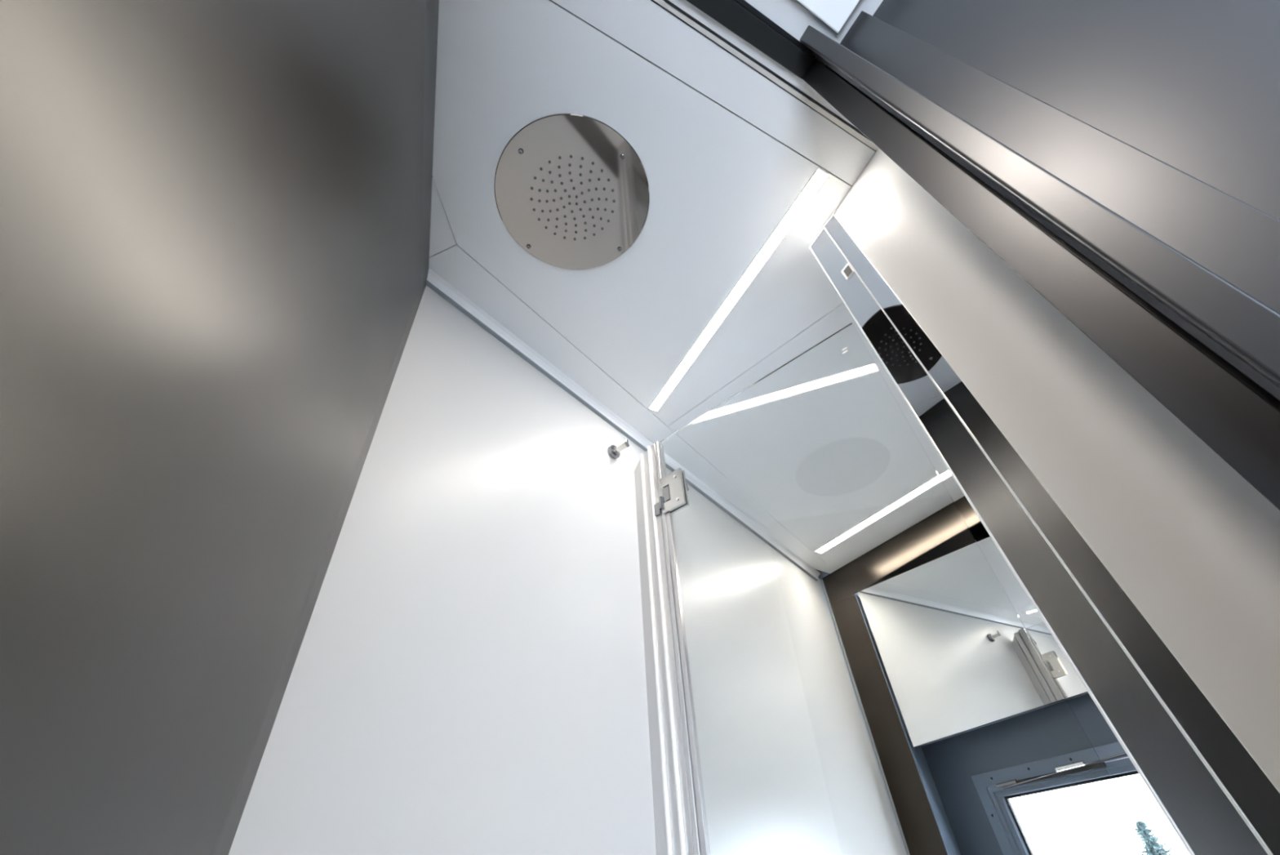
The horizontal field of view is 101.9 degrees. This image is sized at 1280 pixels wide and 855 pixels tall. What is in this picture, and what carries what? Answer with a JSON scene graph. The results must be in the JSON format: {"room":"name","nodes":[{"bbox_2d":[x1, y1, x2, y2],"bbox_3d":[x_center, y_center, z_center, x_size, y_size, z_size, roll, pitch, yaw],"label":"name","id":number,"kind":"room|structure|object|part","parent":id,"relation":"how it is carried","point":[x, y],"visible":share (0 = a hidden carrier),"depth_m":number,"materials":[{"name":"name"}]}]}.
{"room":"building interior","nodes":[
{"label":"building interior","id":0,"kind":"room"},
{"bbox_2d":[0,0,439,854],"bbox_3d":[-0.218,0.138,-0.082,0.126,2.110,1.124,8,-45,-12],"label":"wall","id":1,"kind":"structure","parent":0,"point":[215,215],"depth_m":0.30,"materials":[{"name":"grey metal"}]},
{"bbox_2d":[228,285,656,854],"bbox_3d":[0.176,0.900,0.767,0.030,2.130,1.830,-31,-50,26],"label":"wall","id":2,"kind":"structure","parent":0,"point":[468,677],"depth_m":0.71,"materials":[{"name":"grey paint"}]},
{"bbox_2d":[426,267,653,451],"bbox_3d":[0.132,0.129,1.450,0.014,0.025,1.690,-31,-50,26],"label":"trim","id":3,"kind":"structure","parent":2,"relation":"attached to","point":[434,278],"depth_m":1.11,"materials":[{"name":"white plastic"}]},
{"bbox_2d":[608,438,629,458],"bbox_3d":[-0.046,0.048,1.201,0.045,0.033,0.033,-31,-50,26],"label":"robe hook","id":4,"kind":"object","parent":2,"relation":"attached to","point":[614,451],"visible":1,"depth_m":1.20,"materials":[{"name":"silver metal"}]},
{"bbox_2d":[634,441,701,854],"bbox_3d":[0.070,0.795,0.575,0.086,2.030,0.030,-33,-50,27],"label":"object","id":5,"kind":"object","parent":2,"relation":"attached to","point":[675,812],"visible":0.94,"depth_m":0.90,"materials":[{"name":"grey metal"}]},
{"bbox_2d":[653,322,1154,854],"bbox_3d":[0.277,0.638,0.469,0.525,1.970,0.026,-32,-50,26],"label":"mirror","id":6,"kind":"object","parent":5,"relation":"attached to","point":[860,677],"depth_m":0.73,"materials":[{"name":"clear"}]},
{"bbox_2d":[428,0,964,502],"bbox_3d":[-0.012,-1.064,0.208,3.900,0.030,3.750,19,-48,-23],"label":"ceiling","id":7,"kind":"structure","parent":0,"point":[725,151],"depth_m":0.89,"materials":[{"name":"white paint"}]},
{"bbox_2d":[494,113,649,269],"bbox_3d":[-0.115,-0.389,0.888,0.262,0.006,0.262,19,-48,-23],"label":"shower head","id":8,"kind":"object","parent":7,"relation":"attached to","point":[571,189],"visible":1,"depth_m":0.88},
{"bbox_2d":[648,167,830,411],"bbox_3d":[0.171,-0.239,1.074,0.026,0.005,0.619,17,-47,-21],"label":"recessed light","id":9,"kind":"object","parent":7,"relation":"in","point":[820,176],"visible":1,"depth_m":1.02,"materials":[{"name":"white plastic"}]},
{"bbox_2d":[668,0,855,127],"bbox_3d":[0.071,-0.578,0.714,0.766,0.010,0.016,18,-48,-22],"label":"trim","id":10,"kind":"structure","parent":7,"relation":"attached to","point":[684,5],"depth_m":0.75,"materials":[{"name":"white metal"}]},
{"bbox_2d":[653,0,878,151],"bbox_3d":[0.088,-0.561,0.733,0.820,0.013,0.007,18,-48,-22],"label":"trim","id":11,"kind":"structure","parent":7,"relation":"attached to","point":[663,3],"depth_m":0.77,"materials":[{"name":"silver metal"}]},
{"bbox_2d":[795,0,860,34],"bbox_3d":[0.207,-0.756,0.528,0.412,0.008,0.434,19,-48,-23],"label":"roof hatch","id":12,"kind":"object","parent":7,"relation":"attached to","point":[834,14],"visible":1,"depth_m":0.72,"materials":[{"name":"grey glass"}]},
{"bbox_2d":[938,469,951,480],"bbox_3d":[0.843,0.200,1.588,0.034,0.005,0.797,22,-49,-25],"label":"recessed light","id":13,"kind":"object","parent":7,"relation":"in","point":[945,474],"visible":0.02,"depth_m":1.53,"materials":[{"name":"white"}]},
{"bbox_2d":[686,0,1279,510],"bbox_3d":[0.165,0.151,-0.032,0.857,2.120,0.106,18,-48,-22],"label":"door","id":14,"kind":"structure","parent":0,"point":[1175,277],"depth_m":0.34,"materials":[{"name":"black"}]},
{"bbox_3d":[-0.018,-0.624,0.662,0.604,0.024,0.043,18,-48,-22],"label":"header rail","id":15,"kind":"part","parent":14,"relation":"part of","materials":[{"name":"black metal"}]},
{"bbox_3d":[0.321,0.199,0.017,0.056,2.101,0.059,19,-48,-23],"label":"architrave","id":16,"kind":"part","parent":14,"relation":"part of","materials":[{"name":"grey metal"}]},
{"bbox_2d":[833,147,1279,791],"bbox_3d":[0.445,0.350,0.186,0.070,2.100,0.228,19,-48,-23],"label":"wall","id":17,"kind":"structure","parent":0,"point":[1193,544],"depth_m":0.45,"materials":[{"name":"white paint"}]},
{"bbox_2d":[808,213,1279,854],"bbox_3d":[0.378,0.379,0.182,0.020,2.001,0.112,19,-48,-23],"label":"door","id":18,"kind":"structure","parent":17,"relation":"in","point":[1215,795],"depth_m":0.41,"materials":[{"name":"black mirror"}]},
{"bbox_2d":[872,0,1279,220],"bbox_3d":[0.774,-0.283,-0.456,0.048,2.102,1.536,19,-48,-23],"label":"wall","id":19,"kind":"structure","parent":0,"point":[1193,86],"depth_m":0.38,"materials":[{"name":"grey paint"}]},
{"bbox_2d":[1066,693,1128,762],"bbox_3d":[1.159,1.031,0.960,0.060,2.100,1.340,19,-48,-23],"label":"wall","id":20,"kind":"structure","parent":0,"point":[1095,726],"depth_m":1.26,"materials":[{"name":"blue"}]},
{"bbox_2d":[954,495,1088,700],"bbox_3d":[1.084,0.995,0.916,0.134,2.098,1.251,19,-48,-23],"label":"mirror","id":21,"kind":"object","parent":20,"relation":"attached to","point":[1067,679],"visible":0.02,"depth_m":1.42,"materials":[{"name":"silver metal"}]},
{"bbox_3d":[1.015,0.251,1.571,0.006,0.112,1.206,21,-49,-25],"label":"rail","id":22,"kind":"part","parent":21,"relation":"part of","materials":[{"name":"brown metal"}]},
{"bbox_3d":[0.985,0.543,1.513,0.010,0.553,0.650,27,-52,-29],"label":"backing panel","id":23,"kind":"part","parent":21,"relation":"part of","materials":[{"name":"blue"}]},
{"bbox_2d":[1093,741,1189,854],"bbox_3d":[1.059,1.031,1.130,0.044,0.536,0.453,19,-48,-23],"label":"window","id":24,"kind":"structure","parent":20,"relation":"in","point":[1153,823],"depth_m":1.16,"materials":[{"name":"blue"}]},
{"bbox_3d":[1.050,1.028,1.126,0.004,0.536,0.453,19,-48,-23],"label":"frame","id":25,"kind":"part","parent":24,"relation":"part of","materials":[{"name":"blue"}]},
{"bbox_3d":[1.068,1.034,1.126,0.030,0.484,0.408,19,-48,-23],"label":"frame","id":26,"kind":"part","parent":24,"relation":"part of","materials":[{"name":"blue"}]},
{"bbox_3d":[1.067,1.032,1.128,0.022,0.459,0.380,19,-48,-23],"label":"sash","id":27,"kind":"part","parent":24,"relation":"part of","materials":[{"name":"blue"}]},
{"bbox_3d":[1.070,1.032,1.130,0.004,0.420,0.339,19,-48,-23],"label":"pane","id":28,"kind":"part","parent":24,"relation":"part of","materials":[{"name":"clear glass"}]}
]}

